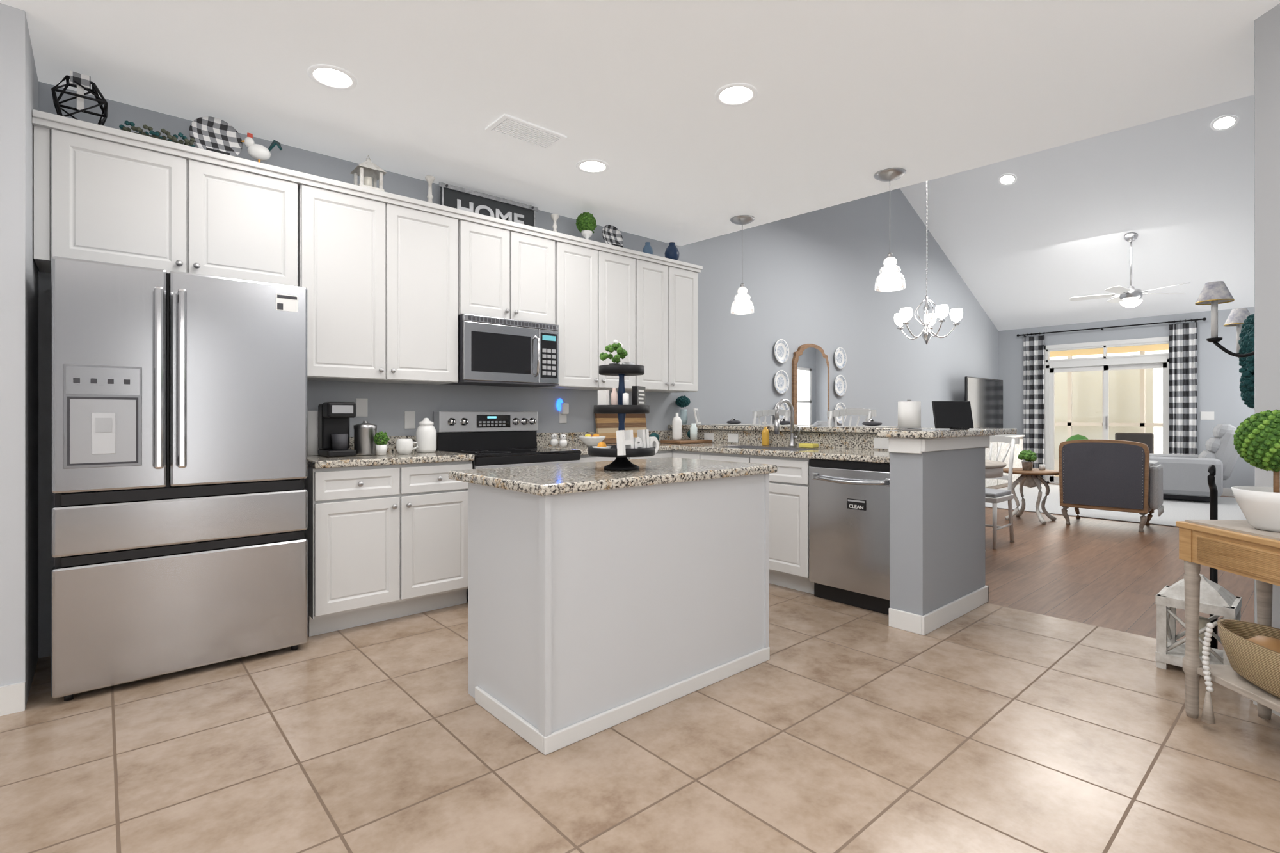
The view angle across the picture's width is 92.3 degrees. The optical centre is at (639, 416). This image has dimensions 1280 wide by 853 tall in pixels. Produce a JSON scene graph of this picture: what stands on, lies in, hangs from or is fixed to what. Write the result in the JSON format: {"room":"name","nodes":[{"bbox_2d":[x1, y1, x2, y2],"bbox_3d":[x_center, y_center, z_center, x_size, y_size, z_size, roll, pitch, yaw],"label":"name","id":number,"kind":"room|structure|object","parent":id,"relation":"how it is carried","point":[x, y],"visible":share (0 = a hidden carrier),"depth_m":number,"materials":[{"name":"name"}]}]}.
{"room":"kitchen","nodes":[
{"label":"kitchen","id":0,"kind":"room"},
{"bbox_2d":[0,3,38,709],"bbox_3d":[-3.767,-0.221,1.698,2.974,2.755,0.679,0,0,-41],"label":"wall","id":1,"kind":"structure","parent":0,"point":[18,440],"depth_m":2.41,"materials":[{"name":"white paint"}]},
{"bbox_2d":[38,81,998,657],"bbox_3d":[0.704,-1.133,6.136,15.550,4.580,0.100,0,0,-41],"label":"wall","id":2,"kind":"structure","parent":0,"point":[810,277],"depth_m":6.64,"materials":[{"name":"grey paint"}]},
{"bbox_2d":[32,114,303,286],"bbox_3d":[-2.366,-0.991,3.144,1.032,0.607,0.346,0,0,-41],"label":"upper cabinet","id":3,"kind":"object","parent":2,"relation":"attached to","point":[104,196],"depth_m":2.96,"materials":[{"name":"white wood"}]},
{"bbox_2d":[51,70,107,125],"bbox_3d":[-2.572,-1.444,2.825,0.188,0.236,0.188,0,0,-41],"label":"lantern","id":4,"kind":"object","parent":3,"relation":"on","point":[81,82],"visible":0.71,"depth_m":2.79,"materials":[{"name":"black metal"}]},
{"bbox_2d":[119,120,195,147],"bbox_3d":[-2.322,-1.353,2.965,0.293,0.048,0.120,0,0,-41],"label":"garland","id":5,"kind":"object","parent":3,"relation":"on","point":[157,134],"visible":0.88,"depth_m":2.94,"materials":[{"name":"green"}]},
{"bbox_2d":[188,116,242,156],"bbox_3d":[-2.195,-1.442,3.185,0.230,0.228,0.124,0,0,-41],"label":"plate","id":6,"kind":"object","parent":3,"relation":"on","point":[214,134],"visible":0.75,"depth_m":3.20,"materials":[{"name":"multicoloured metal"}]},
{"bbox_2d":[240,132,282,162],"bbox_3d":[-2.033,-1.417,3.298,0.190,0.177,0.072,0,0,-41],"label":"rooster","id":7,"kind":"object","parent":3,"relation":"on","point":[259,153],"visible":0.92,"depth_m":3.27,"materials":[{"name":"white"}]},
{"bbox_2d":[355,398,367,416],"bbox_3d":[-1.765,-0.053,3.899,0.070,0.116,0.007,0,0,-41],"label":"electrical outlet plate","id":8,"kind":"object","parent":2,"relation":"attached to","point":[361,404],"depth_m":3.89,"materials":[{"name":"white plastic"}]},
{"bbox_2d":[303,176,462,384],"bbox_3d":[-1.626,-0.755,3.792,0.916,1.080,0.346,0,0,-41],"label":"upper cabinet","id":9,"kind":"object","parent":2,"relation":"attached to","point":[395,284],"depth_m":3.64,"materials":[{"name":"white wood"}]},
{"bbox_2d":[350,154,386,191],"bbox_3d":[-1.619,-1.442,3.661,0.163,0.226,0.163,0,0,-41],"label":"lantern","id":10,"kind":"object","parent":9,"relation":"on","point":[368,170],"visible":0.75,"depth_m":3.65,"materials":[{"name":"white wood"}]},
{"bbox_2d":[424,175,435,202],"bbox_3d":[-1.336,-1.424,3.909,0.070,0.190,0.068,0,0,-41],"label":"candlestick","id":11,"kind":"object","parent":9,"relation":"on","point":[430,179],"visible":0.75,"depth_m":3.90,"materials":[{"name":"white wood"}]},
{"bbox_2d":[404,411,415,428],"bbox_3d":[-1.536,0.027,4.100,0.070,0.116,0.007,0,0,-41],"label":"electrical outlet plate","id":12,"kind":"object","parent":2,"relation":"attached to","point":[409,416],"depth_m":4.10,"materials":[{"name":"white plastic"}]},
{"bbox_2d":[347,430,672,452],"bbox_3d":[-0.890,0.182,4.650,3.153,0.100,0.026,0,0,-41],"label":"backsplash","id":13,"kind":"structure","parent":2,"relation":"attached to","point":[544,438],"depth_m":4.80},
{"bbox_2d":[462,214,559,327],"bbox_3d":[-1.001,-0.977,4.341,0.733,0.637,0.346,0,0,-41],"label":"upper cabinet","id":14,"kind":"object","parent":2,"relation":"attached to","point":[509,271],"depth_m":4.20,"materials":[{"name":"white"}]},
{"bbox_2d":[439,181,538,227],"bbox_3d":[-1.065,-1.451,4.386,0.769,0.242,0.040,0,0,-41],"label":"home sign","id":15,"kind":"object","parent":14,"relation":"on","point":[461,198],"visible":0.56,"depth_m":4.36,"materials":[{"name":"grey"}]},
{"bbox_2d":[444,314,558,387],"bbox_3d":[-0.965,-0.436,4.298,0.723,0.435,0.434,0,0,-41],"label":"microwave","id":16,"kind":"object","parent":14,"relation":"attached to","point":[496,351],"visible":0.98,"depth_m":4.14,"materials":[{"name":"grey"}]},
{"bbox_2d":[551,213,558,232],"bbox_3d":[-0.628,-1.404,4.530,0.070,0.150,0.068,0,0,-41],"label":"candlestick","id":17,"kind":"object","parent":14,"relation":"on","point":[554,217],"visible":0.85,"depth_m":4.52,"materials":[{"name":"white wood"}]},
{"bbox_2d":[556,398,568,423],"bbox_3d":[-0.613,-0.041,4.881,0.099,0.196,0.049,0,0,-41],"label":"electrical outlet plate","id":18,"kind":"object","parent":2,"relation":"attached to","point":[562,408],"depth_m":4.88,"materials":[{"name":"white plastic"}]},
{"bbox_2d":[531,234,638,391],"bbox_3d":[-0.431,-0.755,4.840,0.764,1.080,0.346,0,0,-41],"label":"upper cabinet","id":19,"kind":"object","parent":2,"relation":"attached to","point":[599,284],"depth_m":4.69,"materials":[{"name":"white"}]},
{"bbox_2d":[576,211,597,239],"bbox_3d":[-0.407,-1.452,4.731,0.177,0.245,0.165,0,0,-41],"label":"topiary","id":20,"kind":"object","parent":19,"relation":"on","point":[586,224],"visible":0.96,"depth_m":4.68,"materials":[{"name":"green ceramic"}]},
{"bbox_2d":[602,224,623,247],"bbox_3d":[-0.215,-1.432,4.921,0.210,0.209,0.124,0,0,-41],"label":"plate","id":21,"kind":"object","parent":19,"relation":"on","point":[612,235],"visible":0.75,"depth_m":4.94,"materials":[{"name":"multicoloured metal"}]},
{"bbox_2d":[0,481,1253,716],"bbox_3d":[1.975,1.102,4.611,15.450,0.110,3.870,0,0,-41],"label":"baseboard","id":22,"kind":"structure","parent":2,"relation":"attached to","point":[11,698],"depth_m":2.39,"materials":[{"name":"white"}]},
{"bbox_2d":[628,252,700,392],"bbox_3d":[0.130,-0.755,5.331,0.727,1.080,0.346,0,0,-41],"label":"upper cabinet","id":23,"kind":"object","parent":2,"relation":"attached to","point":[668,289],"depth_m":5.19,"materials":[{"name":"white"}]},
{"bbox_2d":[642,241,652,254],"bbox_3d":[0.064,-1.389,5.136,0.088,0.120,0.088,0,0,37],"label":"vase","id":24,"kind":"object","parent":23,"relation":"on","point":[648,249],"depth_m":5.11,"materials":[{"name":"blue"}]},
{"bbox_2d":[664,241,679,260],"bbox_3d":[0.278,-1.414,5.324,0.130,0.170,0.128,0,0,-41],"label":"vase","id":25,"kind":"object","parent":23,"relation":"on","point":[671,251],"depth_m":5.28,"materials":[{"name":"blue"}]},
{"bbox_2d":[791,343,829,425],"bbox_3d":[2.003,-0.233,7.180,0.720,1.220,0.037,0,0,-41],"label":"mirror","id":26,"kind":"object","parent":2,"relation":"attached to","point":[810,383],"visible":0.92,"depth_m":7.14,"materials":[{"name":"brown wood"}]},
{"bbox_2d":[774,339,846,424],"bbox_3d":[2.014,-0.373,7.191,1.480,0.950,0.026,0,0,-41],"label":"decorative plates","id":27,"kind":"object","parent":2,"relation":"attached to","point":[781,379],"depth_m":6.85,"materials":[{"name":"white ceramic"}]},
{"bbox_2d":[0,583,1279,852],"bbox_3d":[-0.148,1.182,0.867,7.320,0.050,6.700,0,0,-41],"label":"floor","id":28,"kind":"structure","parent":0,"point":[831,726],"depth_m":2.09,"materials":[{"name":"beige tile"}]},
{"bbox_2d":[51,256,307,701],"bbox_3d":[-2.206,0.260,2.986,0.920,1.795,0.770,0,0,-41],"label":"refrigerator","id":29,"kind":"object","parent":28,"relation":"on","point":[179,456],"visible":1,"depth_m":2.68,"materials":[{"name":"grey metal"}]},
{"bbox_2d":[304,460,473,636],"bbox_3d":[-1.548,0.715,3.675,0.878,0.885,0.626,0,0,-41],"label":"base cabinet","id":30,"kind":"object","parent":28,"relation":"on","point":[385,542],"depth_m":3.39,"materials":[{"name":"white"}]},
{"bbox_2d":[307,449,474,470],"bbox_3d":[-1.541,0.251,3.667,0.878,0.038,0.646,0,0,-41],"label":"countertop","id":31,"kind":"structure","parent":30,"relation":"on","point":[319,462],"depth_m":3.45,"materials":[{"name":"stone"}]},
{"bbox_2d":[307,410,319,455],"bbox_3d":[-1.940,0.100,3.632,0.110,0.260,0.110,0,0,-41],"label":"towel","id":32,"kind":"object","parent":31,"relation":"on","point":[313,448],"visible":0.62,"depth_m":3.59,"materials":[{"name":"white"}]},
{"bbox_2d":[318,401,356,456],"bbox_3d":[-1.757,0.075,3.563,0.152,0.310,0.225,0,0,-41],"label":"coffee maker","id":33,"kind":"object","parent":31,"relation":"on","point":[333,429],"visible":1,"depth_m":3.52,"materials":[{"name":"black plastic"}]},
{"bbox_2d":[353,421,376,455],"bbox_3d":[-1.635,0.130,3.660,0.128,0.200,0.128,0,0,-41],"label":"steel canister","id":34,"kind":"object","parent":31,"relation":"on","point":[365,432],"visible":0.98,"depth_m":3.61,"materials":[{"name":"silver metal"}]},
{"bbox_2d":[373,431,389,455],"bbox_3d":[-1.524,0.160,3.628,0.091,0.139,0.085,0,0,-41],"label":"potted plant","id":35,"kind":"object","parent":31,"relation":"on","point":[381,448],"visible":0.98,"depth_m":3.60,"materials":[{"name":"plant"}]},
{"bbox_2d":[395,439,418,454],"bbox_3d":[-1.418,0.185,3.744,0.134,0.090,0.098,0,0,-41],"label":"mug","id":36,"kind":"object","parent":31,"relation":"on","point":[404,446],"visible":1,"depth_m":3.70,"materials":[{"name":"white ceramic"}]},
{"bbox_2d":[416,417,436,452],"bbox_3d":[-1.358,0.120,3.903,0.124,0.220,0.124,0,0,-41],"label":"jar","id":37,"kind":"object","parent":31,"relation":"on","point":[426,436],"visible":0.98,"depth_m":3.86,"materials":[{"name":"white ceramic"}]},
{"bbox_2d":[433,410,580,600],"bbox_3d":[-0.891,0.562,4.184,0.768,1.190,0.702,0,0,-41],"label":"range","id":38,"kind":"object","parent":28,"relation":"on","point":[489,440],"visible":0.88,"depth_m":4.24,"materials":[{"name":"silver metal"}]},
{"bbox_2d":[467,474,769,755],"bbox_3d":[-0.063,0.715,2.742,1.250,0.884,0.636,0,0,-41],"label":"kitchen island","id":39,"kind":"object","parent":28,"relation":"on","point":[600,598],"depth_m":2.38,"materials":[{"name":"white paint"}]},
{"bbox_2d":[448,456,777,497],"bbox_3d":[-0.081,0.252,2.762,1.310,0.038,0.740,0,0,-41],"label":"island countertop","id":40,"kind":"structure","parent":39,"relation":"on","point":[545,480],"depth_m":2.49,"materials":[{"name":"stone"}]},
{"bbox_2d":[588,339,658,470],"bbox_3d":[-0.080,-0.051,2.670,0.292,0.563,0.292,0,0,-41],"label":"tiered tray","id":41,"kind":"object","parent":40,"relation":"on","point":[642,444],"visible":1,"depth_m":2.60,"materials":[{"name":"black metal"}]},
{"bbox_2d":[579,449,671,462],"bbox_3d":[-0.285,0.715,4.782,0.920,0.885,0.626,0,0,-41],"label":"base cabinet","id":42,"kind":"object","parent":28,"relation":"on","point":[584,458],"depth_m":4.44,"materials":[{"name":"white"}]},
{"bbox_2d":[536,442,710,455],"bbox_3d":[-0.062,0.251,4.964,1.494,0.038,0.646,0,0,-41],"label":"countertop","id":43,"kind":"structure","parent":42,"relation":"on","point":[662,447],"depth_m":4.74,"materials":[{"name":"stone"}]},
{"bbox_2d":[555,433,567,447],"bbox_3d":[-0.563,0.180,4.507,0.061,0.099,0.058,0,0,-41],"label":"owl figurine","id":44,"kind":"object","parent":43,"relation":"on","point":[562,443],"depth_m":4.49,"materials":[{"name":"white ceramic"}]},
{"bbox_2d":[578,433,605,446],"bbox_3d":[-0.366,0.182,4.680,0.210,0.095,0.208,0,0,-41],"label":"fruit bowl","id":45,"kind":"object","parent":43,"relation":"on","point":[590,440],"visible":0.96,"depth_m":4.62,"materials":[{"name":"white ceramic"}]},
{"bbox_2d":[594,413,646,444],"bbox_3d":[-0.154,0.082,5.232,0.536,0.300,0.066,0,0,-41],"label":"cutting boards","id":46,"kind":"object","parent":43,"relation":"on","point":[607,425],"visible":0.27,"depth_m":5.16,"materials":[{"name":"brown wood"}]},
{"bbox_2d":[660,412,712,444],"bbox_3d":[0.398,0.102,5.243,0.390,0.256,0.240,0,0,-41],"label":"tray","id":47,"kind":"object","parent":43,"relation":"on","point":[692,434],"visible":1,"depth_m":5.17,"materials":[{"name":"brown wood"}]},
{"bbox_2d":[672,449,697,459],"bbox_3d":[0.567,0.715,4.930,0.593,0.885,0.315,0,0,-41],"label":"base cabinet","id":48,"kind":"object","parent":28,"relation":"on","point":[674,454],"depth_m":4.74,"materials":[{"name":"white"}]},
{"bbox_2d":[697,452,843,594],"bbox_3d":[0.982,0.715,4.457,0.593,0.885,0.943,0,0,-41],"label":"base cabinet","id":49,"kind":"object","parent":28,"relation":"on","point":[788,486],"depth_m":4.04,"materials":[{"name":"white"}]},
{"bbox_2d":[672,442,889,463],"bbox_3d":[1.077,0.251,4.333,0.613,0.038,1.805,0,0,-41],"label":"countertop","id":50,"kind":"structure","parent":49,"relation":"on","point":[766,451],"depth_m":4.14,"materials":[{"name":"stone"}]},
{"bbox_2d":[761,422,769,445],"bbox_3d":[0.975,0.140,4.778,0.065,0.180,0.058,0,0,-41],"label":"soap bottle","id":51,"kind":"object","parent":50,"relation":"on","point":[765,436],"visible":1,"depth_m":4.76,"materials":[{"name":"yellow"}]},
{"bbox_2d":[773,398,800,446],"bbox_3d":[1.086,0.052,4.509,0.241,0.356,0.111,0,0,-41],"label":"faucet","id":52,"kind":"object","parent":50,"relation":"on","point":[793,437],"visible":1,"depth_m":4.55,"materials":[{"name":"silver metal"}]},
{"bbox_2d":[798,443,818,447],"bbox_3d":[1.230,0.216,4.483,0.080,0.028,0.120,0,0,-41],"label":"sponge","id":53,"kind":"object","parent":50,"relation":"on","point":[811,445],"visible":1,"depth_m":4.45,"materials":[{"name":"yellow"}]},
{"bbox_2d":[681,428,989,604],"bbox_3d":[1.243,0.638,4.771,0.160,1.037,2.656,0,0,-41],"label":"wall","id":54,"kind":"structure","parent":28,"relation":"on","point":[986,438],"depth_m":3.81,"materials":[{"name":"grey paint"}]},
{"bbox_2d":[808,458,889,615],"bbox_3d":[1.465,0.716,3.861,0.644,0.883,0.580,0,0,-41],"label":"dishwasher","id":55,"kind":"object","parent":28,"relation":"on","point":[849,532],"visible":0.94,"depth_m":3.69,"materials":[{"name":"grey"}]},
{"bbox_2d":[888,435,983,635],"bbox_3d":[1.699,0.638,3.538,0.720,1.037,0.200,0,0,-41],"label":"wall","id":56,"kind":"structure","parent":28,"relation":"on","point":[937,533],"depth_m":3.37,"materials":[{"name":"grey paint"}]},
{"bbox_2d":[668,424,1016,450],"bbox_3d":[1.083,0.175,4.590,1.240,0.190,2.716,0,0,-41],"label":"bar","id":57,"kind":"object","parent":56,"relation":"on","point":[864,439],"visible":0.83,"depth_m":4.44,"materials":[{"name":"stone"}]},
{"bbox_2d":[675,395,690,424],"bbox_3d":[0.403,-0.057,5.705,0.150,0.270,0.142,0,0,-41],"label":"flower vase","id":58,"kind":"object","parent":57,"relation":"on","point":[682,401],"visible":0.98,"depth_m":5.67,"materials":[{"name":"clear glass"}]},
{"bbox_2d":[691,408,700,424],"bbox_3d":[0.511,0.005,5.669,0.077,0.149,0.200,0,0,14],"label":"framed picture","id":59,"kind":"object","parent":57,"relation":"on","point":[697,416],"visible":0.98,"depth_m":5.60,"materials":[{"name":"white"}]},
{"bbox_2d":[711,417,757,424],"bbox_3d":[0.855,0.048,5.471,0.300,0.060,0.320,0,0,-41],"label":"place setting","id":60,"kind":"object","parent":57,"relation":"on","point":[732,422],"depth_m":5.40,"materials":[{"name":"white"}]},
{"bbox_2d":[757,418,812,425],"bbox_3d":[1.205,0.048,5.073,0.300,0.060,0.320,0,0,-41],"label":"place setting","id":61,"kind":"object","parent":57,"relation":"on","point":[783,422],"depth_m":5.01,"materials":[{"name":"white"}]},
{"bbox_2d":[843,418,897,427],"bbox_3d":[1.713,0.048,4.494,0.300,0.060,0.320,0,0,-41],"label":"place setting","id":62,"kind":"object","parent":57,"relation":"on","point":[872,423],"depth_m":4.44,"materials":[{"name":"white"}]},
{"bbox_2d":[896,400,922,430],"bbox_3d":[1.534,-0.007,3.499,0.132,0.170,0.132,0,0,-41],"label":"paper towel roll","id":63,"kind":"object","parent":57,"relation":"on","point":[909,415],"visible":1,"depth_m":3.45,"materials":[{"name":"white paper"}]},
{"bbox_2d":[931,401,973,429],"bbox_3d":[1.858,-0.005,3.630,0.219,0.167,0.191,0,0,-41],"label":"tablet stand","id":64,"kind":"object","parent":57,"relation":"on","point":[953,415],"visible":1,"depth_m":3.63,"materials":[{"name":"black plastic"}]},
{"bbox_2d":[1155,574,1241,669],"bbox_3d":[2.559,0.942,2.815,0.264,0.430,0.264,0,0,-41],"label":"lantern","id":65,"kind":"object","parent":28,"relation":"on","point":[1216,600],"visible":0.48,"depth_m":2.79,"materials":[{"name":"white wood"}]},
{"bbox_2d":[1207,464,1217,648],"bbox_3d":[2.732,0.693,2.927,0.191,0.928,0.180,0,0,-41],"label":"stand","id":66,"kind":"object","parent":28,"relation":"on","point":[1213,513],"visible":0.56,"depth_m":2.92,"materials":[{"name":"black metal"}]},
{"bbox_2d":[1175,519,1279,719],"bbox_3d":[2.231,0.779,1.833,0.368,0.755,1.130,0,0,2],"label":"console table","id":67,"kind":"object","parent":28,"relation":"on","point":[1245,548],"visible":0.85,"depth_m":2.28,"materials":[{"name":"brown wood"}]},
{"bbox_2d":[1200,618,1279,724],"bbox_3d":[2.241,0.944,2.049,0.503,0.366,0.558,0,0,-41],"label":"basket","id":68,"kind":"object","parent":67,"relation":"on","point":[1252,651],"visible":1,"depth_m":2.21,"materials":[{"name":"wicker"}]},
{"bbox_2d":[1231,409,1279,532],"bbox_3d":[2.235,0.188,2.158,0.230,0.424,0.230,0,0,-41],"label":"topiary","id":69,"kind":"object","parent":67,"relation":"on","point":[1256,441],"visible":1,"depth_m":2.14,"materials":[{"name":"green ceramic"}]},
{"bbox_2d":[0,0,1279,246],"bbox_3d":[-0.006,-1.623,0.993,7.700,0.050,6.700,0,0,-41],"label":"ceiling","id":70,"kind":"structure","parent":0,"point":[848,101],"depth_m":2.94,"materials":[{"name":"white paint"}]},
{"bbox_2d":[307,64,357,90],"bbox_3d":[-1.447,-1.593,2.894,0.209,0.008,0.209,0,0,4],"label":"recessed light","id":71,"kind":"object","parent":70,"relation":"in","point":[343,79],"depth_m":2.89,"materials":[{"name":"white"}]},
{"bbox_2d":[485,113,567,150],"bbox_3d":[-0.637,-1.589,3.458,0.400,0.015,0.220,0,0,-41],"label":"ceiling vent","id":72,"kind":"object","parent":70,"relation":"in","point":[516,128],"visible":0.98,"depth_m":3.43,"materials":[{"name":"white"}]},
{"bbox_2d":[576,159,609,173],"bbox_3d":[-0.302,-1.593,3.924,0.209,0.008,0.209,0,0,4],"label":"recessed light","id":73,"kind":"object","parent":70,"relation":"in","point":[587,166],"depth_m":3.92,"materials":[{"name":"white"}]},
{"bbox_2d":[714,83,757,106],"bbox_3d":[0.476,-1.593,3.051,0.209,0.008,0.209,0,0,4],"label":"recessed light","id":74,"kind":"object","parent":70,"relation":"in","point":[735,94],"depth_m":3.05,"materials":[{"name":"white"}]},
{"bbox_2d":[730,215,755,314],"bbox_3d":[0.831,-1.218,4.984,0.200,0.759,0.200,0,0,-41],"label":"pendant light","id":75,"kind":"object","parent":70,"relation":"hanging from","point":[742,304],"visible":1,"depth_m":4.93,"materials":[{"name":"glass"}]},
{"bbox_2d":[873,167,906,291],"bbox_3d":[1.648,-1.218,4.051,0.200,0.759,0.200,0,0,-41],"label":"pendant light","id":76,"kind":"object","parent":70,"relation":"hanging from","point":[890,277],"visible":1,"depth_m":4.01,"materials":[{"name":"glass"}]},
{"bbox_2d":[899,94,1254,330],"bbox_3d":[4.727,-2.473,7.024,8.130,1.860,3.870,0,0,-41],"label":"ceiling","id":77,"kind":"structure","parent":0,"point":[1040,241],"depth_m":8.18,"materials":[{"name":"white paint"}]},
{"bbox_2d":[894,181,963,344],"bbox_3d":[2.412,-1.338,5.214,0.537,1.471,0.516,0,0,-41],"label":"chandelier","id":78,"kind":"object","parent":77,"relation":"hanging from","point":[903,316],"visible":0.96,"depth_m":5.16,"materials":[{"name":"glass"}]},
{"bbox_2d":[997,173,1016,185],"bbox_3d":[4.744,-3.052,7.936,0.209,0.090,0.194,0,0,43],"label":"recessed light","id":79,"kind":"object","parent":77,"relation":"in","point":[1005,179],"depth_m":7.93,"materials":[{"name":"white"}]},
{"bbox_2d":[1069,232,1190,307],"bbox_3d":[6.495,-1.933,8.169,1.278,0.986,1.285,0,0,-41],"label":"ceiling fan","id":80,"kind":"object","parent":77,"relation":"hanging from","point":[1131,296],"visible":1,"depth_m":8.13,"materials":[{"name":"silver metal"}]},
{"bbox_2d":[1210,115,1238,131],"bbox_3d":[6.089,-3.052,6.402,0.209,0.090,0.194,0,0,43],"label":"recessed light","id":81,"kind":"object","parent":77,"relation":"in","point":[1225,122],"depth_m":6.40,"materials":[{"name":"white"}]},
{"bbox_2d":[984,482,1254,650],"bbox_3d":[4.811,1.182,7.004,8.230,0.050,4.010,0,0,-41],"label":"floor","id":82,"kind":"structure","parent":0,"point":[1117,575],"depth_m":4.56,"materials":[{"name":"wood"}]},
{"bbox_2d":[752,408,790,424],"bbox_3d":[1.148,0.545,5.979,0.510,1.227,0.461,0,0,-41],"label":"bar stool","id":83,"kind":"object","parent":82,"relation":"on","point":[786,413],"visible":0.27,"depth_m":6.17,"materials":[{"name":"white"}]},
{"bbox_2d":[826,408,876,426],"bbox_3d":[1.715,0.545,5.333,0.510,1.227,0.461,0,0,-41],"label":"bar stool","id":84,"kind":"object","parent":82,"relation":"on","point":[869,413],"visible":0.17,"depth_m":5.49,"materials":[{"name":"white"}]},
{"bbox_2d":[964,376,1024,488],"bbox_3d":[5.728,0.270,10.115,1.910,1.775,0.500,0,0,-41],"label":"tv console","id":85,"kind":"object","parent":82,"relation":"on","point":[984,397],"visible":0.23,"depth_m":10.02,"materials":[{"name":"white wood"}]},
{"bbox_2d":[984,460,1006,551],"bbox_3d":[2.464,0.769,5.153,1.050,0.785,1.050,0,0,-41],"label":"dining table","id":86,"kind":"object","parent":82,"relation":"on","point":[993,469],"visible":0.17,"depth_m":4.74,"materials":[{"name":"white wood"}]},
{"bbox_2d":[984,435,1019,549],"bbox_3d":[3.146,0.673,5.657,0.550,0.973,0.461,0,0,-41],"label":"dining chair","id":87,"kind":"object","parent":82,"relation":"on","point":[994,496],"visible":0.52,"depth_m":5.60,"materials":[{"name":"white"}]},
{"bbox_2d":[1002,467,1059,524],"bbox_3d":[4.331,0.884,6.816,0.570,0.564,0.570,0,0,-41],"label":"side table","id":88,"kind":"object","parent":82,"relation":"on","point":[1030,479],"visible":0.88,"depth_m":6.79,"materials":[{"name":"brown wood"}]},
{"bbox_2d":[1017,449,1045,470],"bbox_3d":[4.335,0.488,6.823,0.285,0.224,0.226,0,0,-41],"label":"potted plant","id":89,"kind":"object","parent":88,"relation":"on","point":[1029,457],"visible":1,"depth_m":6.77,"materials":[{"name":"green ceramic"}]},
{"bbox_2d":[1058,439,1164,532],"bbox_3d":[4.987,0.701,6.499,0.813,0.917,0.716,0,0,45],"label":"armchair","id":90,"kind":"object","parent":82,"relation":"on","point":[1117,475],"visible":1,"depth_m":6.24,"materials":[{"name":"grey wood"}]},
{"bbox_2d":[984,483,1246,527],"bbox_3d":[6.307,1.151,8.256,3.530,0.011,3.000,0,0,-41],"label":"rug","id":91,"kind":"object","parent":82,"relation":"on","point":[1229,508],"visible":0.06,"depth_m":7.50,"materials":[{"name":"fabric"}]},
{"bbox_2d":[1149,423,1239,502],"bbox_3d":[7.577,0.624,8.522,1.136,1.037,1.100,0,0,39],"label":"sofa","id":92,"kind":"object","parent":91,"relation":"on","point":[1184,477],"visible":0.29,"depth_m":8.10,"materials":[{"name":"grey"}]},
{"bbox_2d":[998,306,1254,488],"bbox_3d":[7.822,-1.083,9.736,0.100,4.480,3.870,0,0,-41],"label":"wall","id":93,"kind":"structure","parent":0,"point":[1219,374],"depth_m":9.22,"materials":[{"name":"grey paint"}]},
{"bbox_2d":[1041,336,1169,483],"bbox_3d":[7.575,-0.028,9.999,0.115,2.370,1.790,0,0,-41],"label":"door frame","id":94,"kind":"structure","parent":93,"relation":"attached to","point":[1050,370],"depth_m":10.00,"materials":[{"name":"white"}]},
{"bbox_2d":[1016,317,1206,336],"bbox_3d":[7.502,-1.419,9.955,0.090,0.052,2.484,0,0,-41],"label":"curtain rod","id":95,"kind":"object","parent":93,"relation":"attached to","point":[1204,319],"visible":1,"depth_m":9.80,"materials":[{"name":"black metal"}]},
{"bbox_2d":[1022,332,1044,481],"bbox_3d":[6.849,-0.154,10.685,0.072,2.582,0.328,0,0,-41],"label":"curtain","id":96,"kind":"object","parent":95,"relation":"hanging from","point":[1033,393],"visible":0.81,"depth_m":10.67,"materials":[{"name":"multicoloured fabric"}]},
{"bbox_2d":[1168,318,1197,455],"bbox_3d":[8.141,-0.154,9.212,0.072,2.582,0.328,0,0,-41],"label":"curtain","id":97,"kind":"object","parent":95,"relation":"hanging from","point":[1183,388],"visible":0.83,"depth_m":9.20,"materials":[{"name":"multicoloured fabric"}]},
{"bbox_2d":[1200,411,1214,419],"bbox_3d":[8.353,-0.003,9.045,0.010,0.120,0.150,0,0,-41],"label":"switch plate","id":98,"kind":"object","parent":93,"relation":"attached to","point":[1207,415],"visible":0.81,"depth_m":9.03,"materials":[{"name":"white plastic"}]},
{"bbox_2d":[1254,19,1255,623],"bbox_3d":[5.853,-1.133,5.344,8.852,4.580,0.140,0,0,-41],"label":"wall","id":99,"kind":"structure","parent":0,"point":[1254,265],"depth_m":2.48,"materials":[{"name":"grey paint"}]},
{"bbox_2d":[1194,280,1254,357],"bbox_3d":[2.934,-0.480,3.054,0.148,0.385,0.263,0,0,-41],"label":"sconce","id":100,"kind":"object","parent":99,"relation":"attached to","point":[1213,294],"visible":0.75,"depth_m":3.08,"materials":[{"name":"fabric"}]},
{"bbox_2d":[1223,307,1250,357],"bbox_3d":[3.807,-0.480,3.819,0.148,0.385,0.263,0,0,-41],"label":"sconce","id":101,"kind":"object","parent":99,"relation":"attached to","point":[1236,317],"visible":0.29,"depth_m":3.85,"materials":[{"name":"fabric"}]},
{"bbox_2d":[1238,313,1254,409],"bbox_3d":[3.424,-0.298,3.402,0.551,0.549,0.132,0,0,-41],"label":"wreath","id":102,"kind":"object","parent":99,"relation":"attached to","point":[1246,342],"visible":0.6,"depth_m":3.29,"materials":[{"name":"teal plant"}]},
{"bbox_2d":[1253,3,1279,716],"bbox_3d":[2.469,-0.221,0.380,0.134,2.755,4.200,0,0,2],"label":"wall","id":103,"kind":"structure","parent":0,"point":[1267,210],"depth_m":2.43,"materials":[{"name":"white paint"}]},
{"label":"outside","id":104,"kind":"structure","parent":0,"visible":0},
{"bbox_2d":[1049,343,1168,476],"bbox_3d":[12.535,-1.313,14.979,13.900,5.060,12.000,0,0,-41],"label":"patio","id":105,"kind":"structure","parent":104,"point":[1078,405],"depth_m":12.61,"materials":[{"name":"beige"}]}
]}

